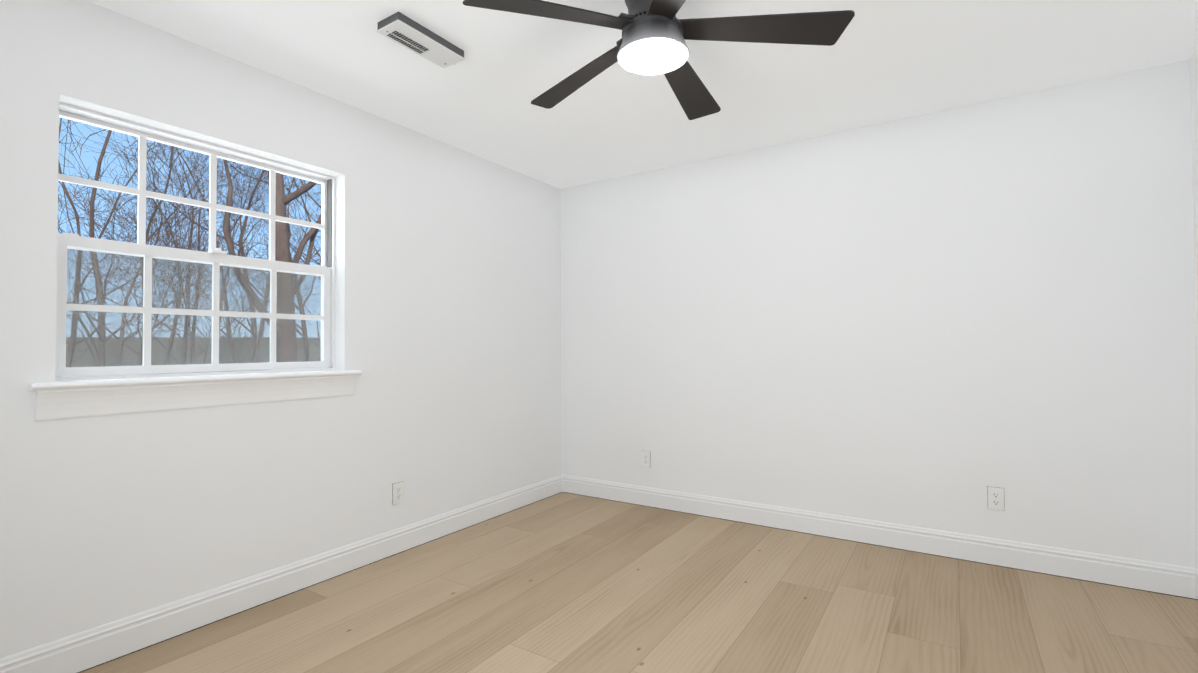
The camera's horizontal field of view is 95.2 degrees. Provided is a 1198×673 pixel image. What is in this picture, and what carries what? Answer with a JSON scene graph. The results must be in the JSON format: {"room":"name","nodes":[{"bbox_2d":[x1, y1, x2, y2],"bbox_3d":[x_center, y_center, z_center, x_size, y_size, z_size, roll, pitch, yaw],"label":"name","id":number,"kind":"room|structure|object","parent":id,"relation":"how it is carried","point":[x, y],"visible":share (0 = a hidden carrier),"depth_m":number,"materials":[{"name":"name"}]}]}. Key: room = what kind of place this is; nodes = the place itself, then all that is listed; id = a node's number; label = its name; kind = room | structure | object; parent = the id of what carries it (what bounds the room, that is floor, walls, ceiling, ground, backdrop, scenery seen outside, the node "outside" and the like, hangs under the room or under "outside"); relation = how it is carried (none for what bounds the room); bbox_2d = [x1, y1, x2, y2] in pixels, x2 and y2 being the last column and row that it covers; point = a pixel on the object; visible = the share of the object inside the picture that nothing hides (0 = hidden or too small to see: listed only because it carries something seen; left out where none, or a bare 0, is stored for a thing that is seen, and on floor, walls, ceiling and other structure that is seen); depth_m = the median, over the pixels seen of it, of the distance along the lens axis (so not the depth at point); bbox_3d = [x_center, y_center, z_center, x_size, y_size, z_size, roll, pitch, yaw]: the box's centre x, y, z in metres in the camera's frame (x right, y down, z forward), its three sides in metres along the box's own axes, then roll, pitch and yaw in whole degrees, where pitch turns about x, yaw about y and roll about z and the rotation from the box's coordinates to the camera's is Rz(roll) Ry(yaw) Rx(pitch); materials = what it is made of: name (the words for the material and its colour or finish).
{"room":"empty bedroom","nodes":[
{"label":"empty bedroom","id":0,"kind":"room"},
{"bbox_2d":[0,0,561,657],"bbox_3d":[-1.471,-0.003,2.816,0.220,2.440,3.950,-1,-2,33],"label":"wall","id":1,"kind":"structure","parent":0,"point":[448,300],"depth_m":2.53,"materials":[{"name":"paint"}]},
{"bbox_2d":[55,102,335,380],"bbox_3d":[-1.733,-0.342,2.467,0.097,1.025,1.090,-1,-2,33],"label":"window","id":2,"kind":"structure","parent":1,"relation":"in","point":[215,258],"depth_m":2.40,"materials":[{"name":"plastic"}]},
{"bbox_2d":[29,370,361,420],"bbox_3d":[-1.672,0.234,2.418,0.228,0.130,1.222,-1,-2,33],"label":"window sill","id":3,"kind":"structure","parent":1,"relation":"attached to","point":[70,399],"depth_m":2.21,"materials":[{"name":"paint"}]},
{"bbox_2d":[0,474,563,672],"bbox_3d":[-1.364,1.146,2.727,0.016,0.137,3.950,-1,-2,33],"label":"baseboard","id":4,"kind":"structure","parent":1,"relation":"attached to","point":[93,647],"depth_m":2.40,"materials":[{"name":"paint"}]},
{"bbox_2d":[392,481,403,504],"bbox_3d":[-1.135,0.885,3.095,0.009,0.117,0.072,-1,-2,33],"label":"electrical outlet","id":5,"kind":"object","parent":1,"relation":"attached to","point":[397,492],"visible":1,"depth_m":3.09,"materials":[{"name":"white plastic"}]},
{"bbox_2d":[80,492,1197,672],"bbox_3d":[0.133,1.282,1.754,4.020,0.200,4.390,-1,-2,33],"label":"floor","id":6,"kind":"structure","parent":0,"point":[562,582],"depth_m":2.36,"materials":[{"name":"brown wood"}]},
{"bbox_2d":[87,0,1197,188],"bbox_3d":[0.113,-1.358,1.812,4.020,0.200,4.390,-1,-2,33],"label":"ceiling","id":7,"kind":"structure","parent":0,"point":[880,61],"depth_m":2.51,"materials":[{"name":"paint"}]},
{"bbox_2d":[376,11,465,67],"bbox_3d":[-0.725,-1.220,2.280,0.138,0.042,0.365,-1,-2,33],"label":"ceiling vent","id":8,"kind":"object","parent":7,"relation":"in","point":[401,29],"visible":1,"depth_m":2.23,"materials":[{"name":"white metal"}]},
{"bbox_2d":[463,0,854,119],"bbox_3d":[0.206,-1.105,1.913,1.212,0.303,1.187,-1,-2,33],"label":"fan","id":9,"kind":"object","parent":7,"relation":"hanging from","point":[655,34],"visible":1,"depth_m":1.82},
{"bbox_2d":[560,60,1197,567],"bbox_3d":[1.257,-0.008,3.533,4.020,2.440,0.220,-1,-2,33],"label":"wall","id":10,"kind":"structure","parent":0,"point":[942,320],"depth_m":3.05,"materials":[{"name":"paint"}]},
{"bbox_2d":[642,451,650,467],"bbox_3d":[0.341,0.891,3.975,0.072,0.117,0.009,-1,-2,33],"label":"electrical outlet","id":11,"kind":"object","parent":10,"relation":"attached to","point":[646,458],"visible":1,"depth_m":3.97,"materials":[{"name":"white plastic"}]},
{"bbox_2d":[564,475,1195,599],"bbox_3d":[1.197,1.141,3.411,3.510,0.137,0.016,-1,-2,33],"label":"baseboard","id":12,"kind":"structure","parent":10,"relation":"attached to","point":[1149,576],"depth_m":3.02,"materials":[{"name":"paint"}]},
{"bbox_2d":[987,486,1004,510],"bbox_3d":[2.071,0.846,2.854,0.072,0.117,0.009,-1,-2,33],"label":"electrical outlet","id":13,"kind":"object","parent":10,"relation":"attached to","point":[995,498],"visible":1,"depth_m":2.85,"materials":[{"name":"white plastic"}]},
{"bbox_2d":[1189,49,1197,323],"bbox_3d":[1.658,-0.074,0.658,0.220,2.440,4.170,-1,-2,33],"label":"wall","id":14,"kind":"structure","parent":0,"point":[1193,64],"depth_m":2.46,"materials":[{"name":"paint"}]},
{"bbox_2d":[1196,568,1197,599],"bbox_3d":[1.627,1.081,0.789,0.016,0.137,3.950,-1,-2,33],"label":"baseboard","id":15,"kind":"structure","parent":14,"relation":"attached to","point":[1196,568],"depth_m":2.45,"materials":[{"name":"paint"}]},
{"label":"outside","id":16,"kind":"structure","parent":0,"visible":0},
{"bbox_3d":[-129.580,6.625,172.765,399.770,0.300,650.000,-1,-2,33],"label":"ground","id":17,"kind":"structure","parent":16,"visible":0},
{"bbox_2d":[58,118,320,366],"bbox_3d":[-10.697,-6.885,16.305,27.017,18.061,15.049,-1,-2,33],"label":"grove","id":18,"kind":"object","parent":17,"relation":"on","point":[282,254],"depth_m":8.47,"materials":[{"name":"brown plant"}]},
{"bbox_2d":[66,337,320,366],"bbox_3d":[-18.225,1.042,25.499,53.756,2.700,37.050,-1,-2,33],"label":"fence","id":19,"kind":"structure","parent":17,"relation":"on","point":[188,356],"depth_m":25.32,"materials":[{"name":"grey"}]}
]}

